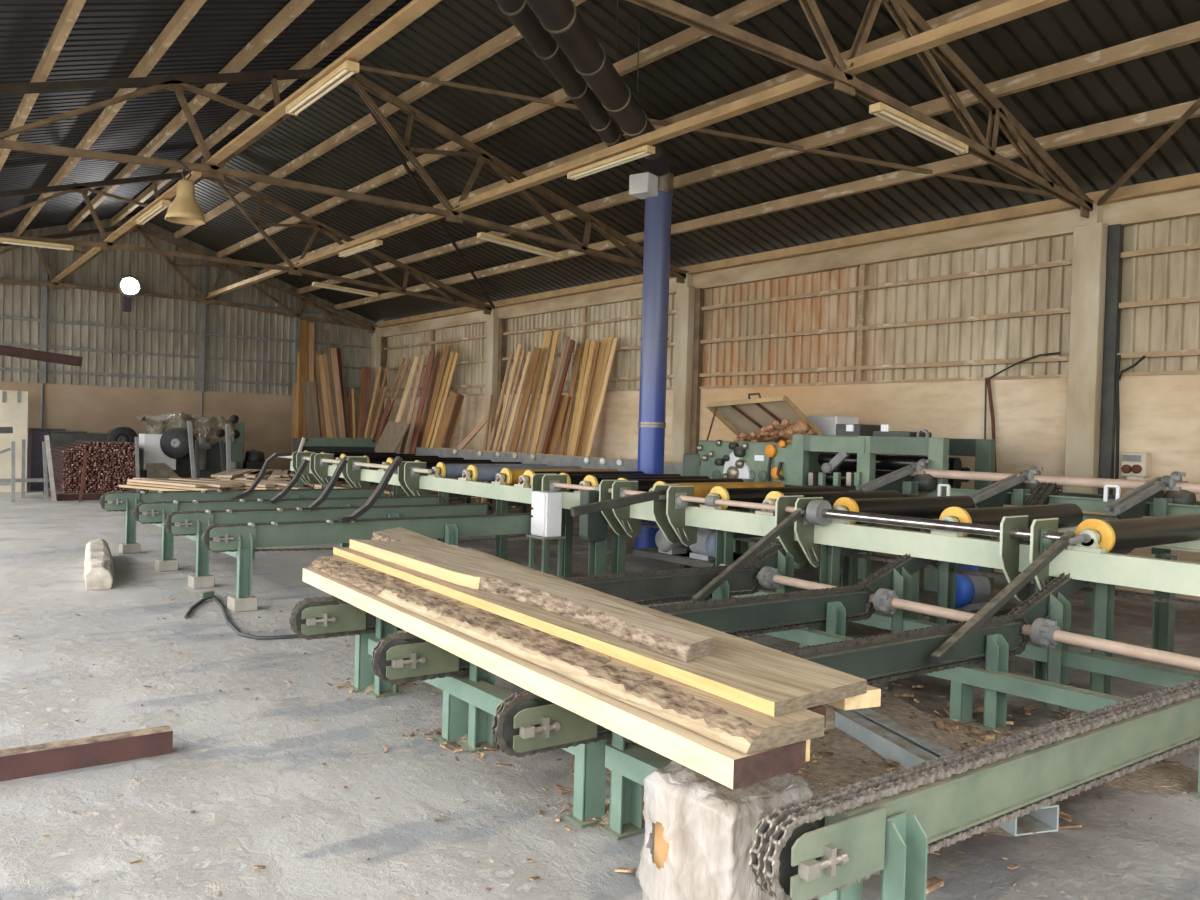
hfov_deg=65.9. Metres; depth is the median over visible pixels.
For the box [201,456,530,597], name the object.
conveyor
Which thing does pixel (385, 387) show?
plank
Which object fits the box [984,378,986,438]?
pipe
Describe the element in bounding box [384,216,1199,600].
wall
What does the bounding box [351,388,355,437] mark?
plank
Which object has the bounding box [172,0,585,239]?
roof purlin
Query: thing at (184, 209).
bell
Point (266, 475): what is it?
board
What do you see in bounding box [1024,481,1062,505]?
chain
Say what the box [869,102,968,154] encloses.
fluorescent light
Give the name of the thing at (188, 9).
roof purlin
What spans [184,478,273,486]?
board
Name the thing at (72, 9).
roof purlin
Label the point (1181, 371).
trim
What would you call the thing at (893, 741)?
channel
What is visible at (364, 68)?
brace
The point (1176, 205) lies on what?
wall beam
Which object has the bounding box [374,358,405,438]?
plank
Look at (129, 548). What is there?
concrete block
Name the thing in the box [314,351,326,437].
plank
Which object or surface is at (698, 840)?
concrete block
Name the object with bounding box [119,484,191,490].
board
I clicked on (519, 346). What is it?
plank
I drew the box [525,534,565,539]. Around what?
shelf
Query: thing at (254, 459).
block
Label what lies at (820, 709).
wood block
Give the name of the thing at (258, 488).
board
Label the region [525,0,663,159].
duct
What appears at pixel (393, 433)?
plywood sheet
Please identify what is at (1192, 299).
trim
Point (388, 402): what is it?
plank
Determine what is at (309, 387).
plank
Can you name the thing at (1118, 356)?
power cable
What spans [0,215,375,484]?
wall
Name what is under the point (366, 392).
plank
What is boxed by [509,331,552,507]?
plank
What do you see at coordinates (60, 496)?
pallet
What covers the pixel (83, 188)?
roof truss
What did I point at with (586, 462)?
conveyor
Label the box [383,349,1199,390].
trim
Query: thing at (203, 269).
trim
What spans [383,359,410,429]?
plank
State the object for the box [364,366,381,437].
plank
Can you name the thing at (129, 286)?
floodlight
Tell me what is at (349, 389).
plank
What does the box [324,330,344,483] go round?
plank
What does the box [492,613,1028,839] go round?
conveyor
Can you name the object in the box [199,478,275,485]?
board
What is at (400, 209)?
brace
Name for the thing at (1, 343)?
trim
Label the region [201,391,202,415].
trim
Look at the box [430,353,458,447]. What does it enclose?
plank
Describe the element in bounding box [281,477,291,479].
board
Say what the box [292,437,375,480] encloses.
guard
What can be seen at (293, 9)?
roof purlin
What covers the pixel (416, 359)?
plank
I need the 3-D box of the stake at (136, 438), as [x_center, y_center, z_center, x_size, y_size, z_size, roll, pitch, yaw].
[-9.395,0.371,18.820,0.117,1.276,0.060,1,1,-38]
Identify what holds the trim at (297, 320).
attached to the wall at (72, 402)
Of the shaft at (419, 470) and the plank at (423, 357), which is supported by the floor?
the plank at (423, 357)
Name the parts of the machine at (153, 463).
white panel, plate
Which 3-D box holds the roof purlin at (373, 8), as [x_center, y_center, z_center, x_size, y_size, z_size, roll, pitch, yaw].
[-3.108,-4.973,11.110,0.080,0.140,27.650,1,1,-38]
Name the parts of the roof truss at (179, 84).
gusset plate, gusset plate, gusset plate, gusset plate, gusset plate, gusset plate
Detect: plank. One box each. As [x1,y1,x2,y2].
[291,383,296,460]
[295,353,298,437]
[298,320,313,437]
[302,381,319,436]
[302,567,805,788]
[309,323,313,380]
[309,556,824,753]
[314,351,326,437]
[318,355,337,484]
[323,354,341,484]
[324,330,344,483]
[330,348,347,483]
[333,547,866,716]
[336,348,346,437]
[348,388,352,437]
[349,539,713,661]
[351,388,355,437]
[358,366,365,437]
[360,367,370,437]
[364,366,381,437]
[367,365,388,437]
[370,386,387,437]
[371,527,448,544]
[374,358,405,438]
[376,397,391,444]
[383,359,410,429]
[395,356,419,422]
[400,354,425,453]
[409,351,434,453]
[415,344,443,454]
[421,344,450,447]
[425,352,454,447]
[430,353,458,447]
[434,391,457,447]
[444,393,463,447]
[456,415,487,448]
[475,349,513,501]
[476,395,492,502]
[481,344,521,502]
[484,351,525,502]
[495,347,541,505]
[502,351,531,450]
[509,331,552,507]
[520,331,559,508]
[527,339,570,505]
[527,340,574,511]
[536,336,568,452]
[546,395,569,453]
[558,344,582,454]
[567,339,590,454]
[570,340,596,455]
[573,338,618,517]
[574,342,600,455]
[577,337,607,455]
[581,337,613,455]
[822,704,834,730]
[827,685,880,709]
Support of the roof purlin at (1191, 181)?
attached to the wall at (1160, 414)
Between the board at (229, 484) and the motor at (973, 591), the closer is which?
the motor at (973, 591)
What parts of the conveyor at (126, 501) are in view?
plate, leg, drive chain, stop arm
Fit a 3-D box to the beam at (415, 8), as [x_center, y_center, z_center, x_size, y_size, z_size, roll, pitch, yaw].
[-4.097,-3.479,10.399,0.120,0.140,27.650,1,1,-38]
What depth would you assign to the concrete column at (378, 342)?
25.88 m
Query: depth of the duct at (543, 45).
9.46 m
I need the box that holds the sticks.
[49,440,134,492]
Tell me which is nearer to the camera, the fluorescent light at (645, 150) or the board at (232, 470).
the fluorescent light at (645, 150)
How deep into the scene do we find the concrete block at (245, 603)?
7.91 m
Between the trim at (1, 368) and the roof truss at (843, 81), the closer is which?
the roof truss at (843, 81)
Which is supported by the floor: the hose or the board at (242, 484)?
the hose
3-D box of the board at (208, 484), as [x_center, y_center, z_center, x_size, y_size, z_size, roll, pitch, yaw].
[-7.546,0.581,16.618,2.503,0.045,0.187,2,1,31]
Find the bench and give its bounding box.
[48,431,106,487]
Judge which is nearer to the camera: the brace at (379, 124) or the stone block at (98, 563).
the stone block at (98, 563)
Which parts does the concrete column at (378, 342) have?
steel post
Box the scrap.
[199,591,214,597]
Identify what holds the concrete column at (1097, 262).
on the floor
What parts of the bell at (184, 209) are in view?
lamp shade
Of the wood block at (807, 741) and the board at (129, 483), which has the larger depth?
the board at (129, 483)
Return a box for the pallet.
[44,488,135,500]
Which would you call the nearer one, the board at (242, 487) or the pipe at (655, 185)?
the pipe at (655, 185)
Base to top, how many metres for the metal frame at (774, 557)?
1.085 m
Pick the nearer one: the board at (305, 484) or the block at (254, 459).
the board at (305, 484)
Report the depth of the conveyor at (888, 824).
2.85 m
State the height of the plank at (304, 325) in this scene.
4.396 m
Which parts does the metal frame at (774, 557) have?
drive chain, leg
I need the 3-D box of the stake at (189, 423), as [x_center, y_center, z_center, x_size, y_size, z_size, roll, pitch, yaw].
[-8.103,0.236,18.426,0.228,1.635,0.070,1,1,-38]
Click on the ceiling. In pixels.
(108, 39)
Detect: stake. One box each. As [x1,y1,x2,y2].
[42,441,48,498]
[44,435,55,500]
[79,451,87,501]
[135,437,139,490]
[187,421,195,478]
[195,440,199,478]
[219,440,225,471]
[225,424,230,471]
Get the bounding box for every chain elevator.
[856,459,936,526]
[967,466,1043,507]
[1104,471,1195,553]
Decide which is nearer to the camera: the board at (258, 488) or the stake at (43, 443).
the board at (258, 488)
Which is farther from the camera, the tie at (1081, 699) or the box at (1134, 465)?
the box at (1134, 465)
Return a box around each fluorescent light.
[0,237,73,250]
[136,199,170,224]
[286,60,358,115]
[312,282,377,296]
[339,239,382,257]
[477,232,562,259]
[567,145,654,179]
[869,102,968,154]
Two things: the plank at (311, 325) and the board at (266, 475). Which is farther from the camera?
the plank at (311, 325)
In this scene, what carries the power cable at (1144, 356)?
attached to the wall at (1160, 414)
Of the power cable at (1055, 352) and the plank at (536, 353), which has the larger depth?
the plank at (536, 353)
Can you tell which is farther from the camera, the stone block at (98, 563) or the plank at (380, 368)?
the plank at (380, 368)
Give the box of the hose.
[184,596,299,639]
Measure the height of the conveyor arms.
0.735 m
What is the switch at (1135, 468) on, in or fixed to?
attached to the box at (1134, 465)
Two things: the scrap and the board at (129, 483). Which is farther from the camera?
the board at (129, 483)
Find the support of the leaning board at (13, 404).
on the floor
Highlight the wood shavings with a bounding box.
[734,419,815,441]
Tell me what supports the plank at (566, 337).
on the floor
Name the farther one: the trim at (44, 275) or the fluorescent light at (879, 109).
the trim at (44, 275)
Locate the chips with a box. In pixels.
[13,592,1198,897]
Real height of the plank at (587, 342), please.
3.433 m
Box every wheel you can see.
[105,426,137,446]
[160,427,194,458]
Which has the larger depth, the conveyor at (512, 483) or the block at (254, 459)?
the block at (254, 459)
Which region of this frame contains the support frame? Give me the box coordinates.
[1007,548,1133,710]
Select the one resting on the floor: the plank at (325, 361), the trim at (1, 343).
the plank at (325, 361)
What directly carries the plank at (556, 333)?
on the floor
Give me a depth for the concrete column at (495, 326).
20.96 m
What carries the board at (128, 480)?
on the board at (129, 483)
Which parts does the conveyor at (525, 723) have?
plate, plate, foot plate, leg, foot plate, leg, drive chain, foot plate, leg, foot plate, leg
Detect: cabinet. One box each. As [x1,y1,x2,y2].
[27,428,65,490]
[807,416,857,486]
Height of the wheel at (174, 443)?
0.676 m
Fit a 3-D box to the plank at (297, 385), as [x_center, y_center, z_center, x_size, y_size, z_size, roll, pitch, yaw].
[-7.922,-0.806,24.342,0.152,3.523,0.619,1,1,-15]
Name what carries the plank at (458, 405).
on the floor
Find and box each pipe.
[629,148,673,548]
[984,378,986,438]
[986,378,996,482]
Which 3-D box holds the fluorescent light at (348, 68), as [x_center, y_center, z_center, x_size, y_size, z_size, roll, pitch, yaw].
[-2.535,-3.262,8.390,0.110,0.085,1.483,1,1,-38]
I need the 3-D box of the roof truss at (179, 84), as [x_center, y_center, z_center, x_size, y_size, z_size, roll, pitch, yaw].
[-3.356,-4.000,12.192,12.500,2.120,0.092,1,1,-38]
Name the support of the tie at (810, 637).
attached to the conveyor at (402, 657)
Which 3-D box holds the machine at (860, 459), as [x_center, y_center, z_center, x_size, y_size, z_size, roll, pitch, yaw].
[3.414,0.602,11.057,1.130,1.802,2.081,1,1,-38]
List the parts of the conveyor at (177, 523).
plate, leg, stop arm, drive chain, leg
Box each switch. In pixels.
[1121,465,1130,472]
[1131,464,1141,473]
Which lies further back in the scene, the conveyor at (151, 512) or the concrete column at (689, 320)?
the concrete column at (689, 320)
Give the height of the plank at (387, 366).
3.305 m
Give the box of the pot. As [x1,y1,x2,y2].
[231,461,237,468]
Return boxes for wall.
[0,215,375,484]
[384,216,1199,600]
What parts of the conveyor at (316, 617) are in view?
plate, plate, foot plate, leg, foot plate, leg, drive chain, leg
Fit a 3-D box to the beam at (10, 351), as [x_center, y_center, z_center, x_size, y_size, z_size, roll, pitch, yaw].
[-11.676,-1.922,16.193,4.657,0.623,0.140,1,1,-38]
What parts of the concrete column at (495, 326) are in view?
steel post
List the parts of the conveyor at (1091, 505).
leg, rail, leg, rail, shelf plate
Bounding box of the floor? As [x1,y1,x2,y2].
[0,488,1199,899]
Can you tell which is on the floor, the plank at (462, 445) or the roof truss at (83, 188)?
the plank at (462, 445)
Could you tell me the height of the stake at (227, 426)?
1.586 m
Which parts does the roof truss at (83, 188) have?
gusset plate, gusset plate, gusset plate, gusset plate, gusset plate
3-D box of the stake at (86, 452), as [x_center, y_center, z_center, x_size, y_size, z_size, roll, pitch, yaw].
[-10.016,0.511,17.962,0.140,0.994,0.050,1,1,-38]
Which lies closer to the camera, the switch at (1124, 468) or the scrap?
the scrap
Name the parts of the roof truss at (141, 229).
gusset plate, gusset plate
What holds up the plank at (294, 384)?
on the floor
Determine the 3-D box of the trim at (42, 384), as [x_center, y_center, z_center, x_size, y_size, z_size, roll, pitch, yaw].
[-12.802,-0.331,21.237,0.058,2.400,0.060,1,1,-38]
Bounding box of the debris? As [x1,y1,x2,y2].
[343,682,1197,836]
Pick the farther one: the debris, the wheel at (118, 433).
the wheel at (118, 433)
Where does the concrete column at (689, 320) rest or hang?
on the floor
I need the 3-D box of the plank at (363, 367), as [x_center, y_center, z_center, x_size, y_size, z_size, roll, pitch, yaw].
[-6.531,-0.660,25.270,0.118,3.281,0.644,2,1,-4]
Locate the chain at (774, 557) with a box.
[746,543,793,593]
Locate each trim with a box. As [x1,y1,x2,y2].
[0,277,338,315]
[0,315,370,348]
[0,342,361,369]
[0,367,359,389]
[39,248,47,382]
[40,383,43,427]
[198,260,206,390]
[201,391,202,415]
[294,297,300,382]
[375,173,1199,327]
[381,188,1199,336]
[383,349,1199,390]
[384,242,1199,349]
[384,296,1199,370]
[385,370,1199,397]
[429,330,433,384]
[581,307,587,364]
[856,264,867,380]
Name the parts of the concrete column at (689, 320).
steel post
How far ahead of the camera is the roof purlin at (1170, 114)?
11.73 m
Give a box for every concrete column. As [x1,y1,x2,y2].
[369,328,385,436]
[483,308,505,500]
[671,274,703,461]
[1064,203,1123,547]
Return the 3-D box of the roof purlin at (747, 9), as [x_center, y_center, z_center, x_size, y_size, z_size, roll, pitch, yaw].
[-1.220,-4.489,12.599,0.080,0.140,27.650,1,1,-38]
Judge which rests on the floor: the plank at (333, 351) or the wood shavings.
the plank at (333, 351)
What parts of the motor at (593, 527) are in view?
post, leg, frame, motor, leg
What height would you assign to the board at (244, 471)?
0.045 m
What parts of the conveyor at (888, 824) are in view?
plate, plate, leg, leg, foot plate, leg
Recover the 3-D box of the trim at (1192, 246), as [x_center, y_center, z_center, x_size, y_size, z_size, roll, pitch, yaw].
[2.186,-2.398,15.333,0.060,0.060,27.650,1,1,-38]
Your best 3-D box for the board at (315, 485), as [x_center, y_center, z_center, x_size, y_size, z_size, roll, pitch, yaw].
[-4.293,0.654,15.671,0.180,0.045,1.885,1,1,-45]
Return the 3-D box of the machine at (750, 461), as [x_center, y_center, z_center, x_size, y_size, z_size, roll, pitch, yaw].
[2.211,0.340,12.727,1.260,2.200,2.004,1,1,-38]
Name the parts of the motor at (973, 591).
leg, plate, motor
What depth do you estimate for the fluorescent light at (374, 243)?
15.71 m
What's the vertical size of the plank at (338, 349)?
3.741 m
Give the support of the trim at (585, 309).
attached to the wall at (1160, 414)
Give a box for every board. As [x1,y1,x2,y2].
[0,390,28,492]
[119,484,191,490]
[127,479,206,487]
[127,482,219,490]
[133,478,228,487]
[156,479,240,486]
[169,478,244,485]
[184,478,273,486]
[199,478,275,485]
[208,478,287,485]
[211,469,240,476]
[216,477,296,485]
[219,469,254,477]
[226,486,244,489]
[234,476,249,479]
[244,469,273,475]
[244,486,276,489]
[246,469,260,477]
[250,478,319,485]
[252,473,270,478]
[268,472,280,479]
[271,470,281,477]
[279,486,309,488]
[280,470,291,476]
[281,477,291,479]
[314,484,351,488]
[337,485,405,494]
[449,499,461,502]
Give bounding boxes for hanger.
[636,23,639,99]
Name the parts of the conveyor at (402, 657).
plate, plate, foot plate, leg, foot plate, leg, drive chain, leg, leg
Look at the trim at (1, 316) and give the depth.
22.79 m
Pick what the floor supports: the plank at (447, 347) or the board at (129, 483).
the plank at (447, 347)
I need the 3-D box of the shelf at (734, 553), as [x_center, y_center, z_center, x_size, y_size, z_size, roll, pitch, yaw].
[1.154,1.261,9.275,0.750,0.420,0.750,1,1,-38]
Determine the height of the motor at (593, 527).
1.020 m
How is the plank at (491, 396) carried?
on the floor
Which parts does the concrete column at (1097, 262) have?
steel post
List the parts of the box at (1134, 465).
panel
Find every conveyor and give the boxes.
[99,452,392,543]
[133,459,444,560]
[164,459,495,576]
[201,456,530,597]
[289,563,761,697]
[290,451,1199,680]
[371,584,875,752]
[416,447,682,529]
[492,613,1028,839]
[749,678,1199,899]
[910,469,1199,609]
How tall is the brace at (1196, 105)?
1.904 m
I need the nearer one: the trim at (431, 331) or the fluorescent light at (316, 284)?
the fluorescent light at (316, 284)
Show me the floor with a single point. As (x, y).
(232, 829)
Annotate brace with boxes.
[341,197,642,261]
[357,92,494,308]
[359,65,1055,197]
[1097,98,1199,205]
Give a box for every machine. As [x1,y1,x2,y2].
[136,412,243,490]
[682,393,839,564]
[791,424,995,591]
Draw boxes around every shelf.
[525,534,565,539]
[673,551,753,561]
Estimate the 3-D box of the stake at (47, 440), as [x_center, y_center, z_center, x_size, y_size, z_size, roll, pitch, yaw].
[-10.604,0.354,17.878,0.215,1.280,0.070,1,1,-38]
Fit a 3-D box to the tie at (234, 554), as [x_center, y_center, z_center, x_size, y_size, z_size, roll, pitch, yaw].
[-4.291,0.879,9.754,0.100,0.090,3.800,1,1,-38]
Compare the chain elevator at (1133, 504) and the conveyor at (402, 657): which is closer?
the conveyor at (402, 657)
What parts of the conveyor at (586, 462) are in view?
leg, leg, leg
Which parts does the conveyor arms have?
swing arm, swing arm, swing arm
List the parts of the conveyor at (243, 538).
plate, leg, drive chain, stop arm, leg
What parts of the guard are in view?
plate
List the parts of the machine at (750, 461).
prop rod, lid handle, lid, knob, knob, knob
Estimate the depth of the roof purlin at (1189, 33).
10.44 m
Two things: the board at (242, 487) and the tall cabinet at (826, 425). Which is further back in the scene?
the board at (242, 487)
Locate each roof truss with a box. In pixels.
[0,68,688,283]
[0,171,494,314]
[0,225,377,333]
[626,0,1093,217]
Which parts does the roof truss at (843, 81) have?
gusset plate, gusset plate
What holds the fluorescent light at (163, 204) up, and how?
attached to the beam at (415, 8)
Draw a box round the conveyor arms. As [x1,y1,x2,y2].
[552,482,1083,664]
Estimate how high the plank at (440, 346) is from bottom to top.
3.728 m
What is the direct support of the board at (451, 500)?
on the board
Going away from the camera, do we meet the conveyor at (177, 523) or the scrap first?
the scrap
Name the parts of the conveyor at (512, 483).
leg, bracket plate, bracket plate, bracket plate, bracket plate, bracket plate, bracket plate, leg, bracket plate, bracket plate, leg, leg, leg, bracket plate, bracket plate, leg, bracket plate, leg, loop handle, bracket plate, bracket plate, loop handle, bracket plate, leg, leg, rail, bracket plate, bracket plate, loop handle, leg, leg, leg, drive chain, bracket plate, leg, leg, bracket plate, rail, leg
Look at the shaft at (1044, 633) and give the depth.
5.43 m
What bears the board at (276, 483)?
on the board at (294, 487)
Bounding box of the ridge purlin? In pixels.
[356,0,441,62]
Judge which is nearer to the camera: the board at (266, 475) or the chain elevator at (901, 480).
the chain elevator at (901, 480)
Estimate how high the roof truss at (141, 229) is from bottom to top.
2.120 m
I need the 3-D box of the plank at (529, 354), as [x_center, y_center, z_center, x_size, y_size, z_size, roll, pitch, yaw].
[-1.919,-0.442,19.685,0.970,3.312,0.092,2,1,20]
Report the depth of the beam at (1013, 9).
8.93 m
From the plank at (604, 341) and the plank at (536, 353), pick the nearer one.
the plank at (604, 341)
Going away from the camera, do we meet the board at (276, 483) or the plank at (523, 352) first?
the board at (276, 483)
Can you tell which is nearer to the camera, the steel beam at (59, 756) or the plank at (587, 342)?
the steel beam at (59, 756)
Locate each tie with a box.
[154,523,254,559]
[368,637,574,754]
[605,743,870,877]
[731,587,941,630]
[754,624,853,645]
[925,665,1128,711]
[1015,639,1199,687]
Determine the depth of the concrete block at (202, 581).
8.96 m
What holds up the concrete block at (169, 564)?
on the floor
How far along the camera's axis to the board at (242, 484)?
16.95 m
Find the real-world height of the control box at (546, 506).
0.980 m
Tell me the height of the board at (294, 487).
0.045 m
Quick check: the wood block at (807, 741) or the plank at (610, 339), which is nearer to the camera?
the wood block at (807, 741)
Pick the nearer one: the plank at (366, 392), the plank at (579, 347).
the plank at (579, 347)
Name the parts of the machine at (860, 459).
post, panel, post, motor, post, motor, post, post, post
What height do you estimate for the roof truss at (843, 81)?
2.120 m
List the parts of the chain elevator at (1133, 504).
plate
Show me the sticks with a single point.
(126, 456)
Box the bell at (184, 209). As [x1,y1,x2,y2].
[164,159,205,224]
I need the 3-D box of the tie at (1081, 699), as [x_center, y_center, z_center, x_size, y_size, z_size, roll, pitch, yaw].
[2.395,1.300,4.997,0.100,0.090,1.423,1,1,-42]
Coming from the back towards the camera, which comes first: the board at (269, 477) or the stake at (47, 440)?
the board at (269, 477)
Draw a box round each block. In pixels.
[84,539,113,589]
[119,542,140,553]
[154,559,178,571]
[188,574,214,588]
[227,595,257,611]
[243,450,267,468]
[636,760,814,899]
[806,739,809,761]
[807,705,825,727]
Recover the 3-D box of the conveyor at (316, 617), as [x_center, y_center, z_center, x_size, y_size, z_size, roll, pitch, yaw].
[-0.241,1.180,6.389,3.754,0.604,0.288,1,1,-35]
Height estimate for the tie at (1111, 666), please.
0.090 m
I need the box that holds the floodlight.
[118,275,141,311]
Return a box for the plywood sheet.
[374,421,409,469]
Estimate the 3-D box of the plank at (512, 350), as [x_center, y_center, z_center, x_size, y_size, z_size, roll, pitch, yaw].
[-2.327,-0.525,20.492,0.829,3.419,0.096,2,1,11]
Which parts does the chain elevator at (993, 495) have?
plate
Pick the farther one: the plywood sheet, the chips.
the plywood sheet
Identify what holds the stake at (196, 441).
on the floor
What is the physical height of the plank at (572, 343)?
3.449 m
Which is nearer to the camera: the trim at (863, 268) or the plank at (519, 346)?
the trim at (863, 268)
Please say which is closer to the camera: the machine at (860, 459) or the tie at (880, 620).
the tie at (880, 620)
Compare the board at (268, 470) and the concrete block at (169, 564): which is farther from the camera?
the board at (268, 470)
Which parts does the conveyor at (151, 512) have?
plate, leg, drive chain, stop arm, leg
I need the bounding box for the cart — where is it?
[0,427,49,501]
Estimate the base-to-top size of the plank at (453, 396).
2.558 m
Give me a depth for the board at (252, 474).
18.07 m
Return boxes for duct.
[495,0,626,146]
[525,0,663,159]
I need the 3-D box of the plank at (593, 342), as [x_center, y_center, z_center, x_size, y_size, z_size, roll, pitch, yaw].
[-0.431,-0.423,17.788,0.636,3.410,0.138,1,1,-9]
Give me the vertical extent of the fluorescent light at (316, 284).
0.150 m
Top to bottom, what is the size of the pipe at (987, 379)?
2.447 m
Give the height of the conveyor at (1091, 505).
1.319 m
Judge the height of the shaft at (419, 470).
0.180 m
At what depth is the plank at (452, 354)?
22.13 m
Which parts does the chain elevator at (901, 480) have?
plate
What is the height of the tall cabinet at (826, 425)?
1.935 m
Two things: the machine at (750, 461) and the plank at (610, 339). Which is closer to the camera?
the machine at (750, 461)
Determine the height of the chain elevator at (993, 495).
0.702 m
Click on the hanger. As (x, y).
(639, 23)
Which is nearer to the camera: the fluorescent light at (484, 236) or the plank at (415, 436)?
the fluorescent light at (484, 236)
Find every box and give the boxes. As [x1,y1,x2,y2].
[525,491,565,577]
[1121,452,1150,480]
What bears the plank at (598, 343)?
on the floor
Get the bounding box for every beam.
[0,345,82,366]
[0,725,172,781]
[51,0,439,281]
[205,0,1068,297]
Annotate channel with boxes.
[831,706,1058,836]
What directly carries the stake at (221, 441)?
on the floor
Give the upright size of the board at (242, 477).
0.045 m
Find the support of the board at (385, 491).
on the board
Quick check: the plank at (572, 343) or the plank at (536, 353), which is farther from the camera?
the plank at (536, 353)
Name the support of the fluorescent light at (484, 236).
hanging from the roof truss at (179, 84)
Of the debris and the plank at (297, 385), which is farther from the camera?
the plank at (297, 385)
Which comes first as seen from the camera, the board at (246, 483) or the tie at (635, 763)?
the tie at (635, 763)
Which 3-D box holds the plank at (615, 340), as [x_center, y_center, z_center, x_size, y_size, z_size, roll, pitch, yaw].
[-0.105,-0.409,17.459,0.850,3.420,0.101,2,1,12]
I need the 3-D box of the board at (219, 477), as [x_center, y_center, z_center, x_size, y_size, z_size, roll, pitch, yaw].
[-6.447,0.596,17.506,2.265,0.045,0.209,2,1,32]
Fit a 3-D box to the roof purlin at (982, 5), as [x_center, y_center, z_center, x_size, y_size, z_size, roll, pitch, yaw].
[-0.401,-4.147,13.250,0.080,0.140,27.650,1,1,-38]
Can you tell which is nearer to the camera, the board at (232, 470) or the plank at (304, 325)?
the board at (232, 470)
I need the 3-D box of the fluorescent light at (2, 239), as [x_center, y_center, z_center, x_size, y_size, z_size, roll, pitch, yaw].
[-9.414,-3.441,15.485,1.076,0.105,0.110,1,1,-38]
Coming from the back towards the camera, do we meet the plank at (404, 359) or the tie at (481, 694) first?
the plank at (404, 359)
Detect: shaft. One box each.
[281,455,431,473]
[719,564,1199,670]
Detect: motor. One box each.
[579,490,762,600]
[922,564,1017,622]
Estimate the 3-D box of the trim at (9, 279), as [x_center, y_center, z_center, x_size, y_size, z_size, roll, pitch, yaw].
[-11.694,-3.795,22.014,11.724,0.060,0.060,1,1,-38]
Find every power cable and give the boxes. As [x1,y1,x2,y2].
[989,352,1059,378]
[1114,355,1120,494]
[1119,355,1145,379]
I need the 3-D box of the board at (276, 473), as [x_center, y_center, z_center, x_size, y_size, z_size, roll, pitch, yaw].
[-6.683,0.483,19.173,0.174,0.045,2.376,1,1,-18]
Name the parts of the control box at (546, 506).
leg, door, leg, leg, leg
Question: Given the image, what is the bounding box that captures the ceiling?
[0,0,1199,322]
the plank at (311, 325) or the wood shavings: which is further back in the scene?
the plank at (311, 325)
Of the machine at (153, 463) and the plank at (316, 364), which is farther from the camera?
the plank at (316, 364)
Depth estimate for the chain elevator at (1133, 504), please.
7.96 m

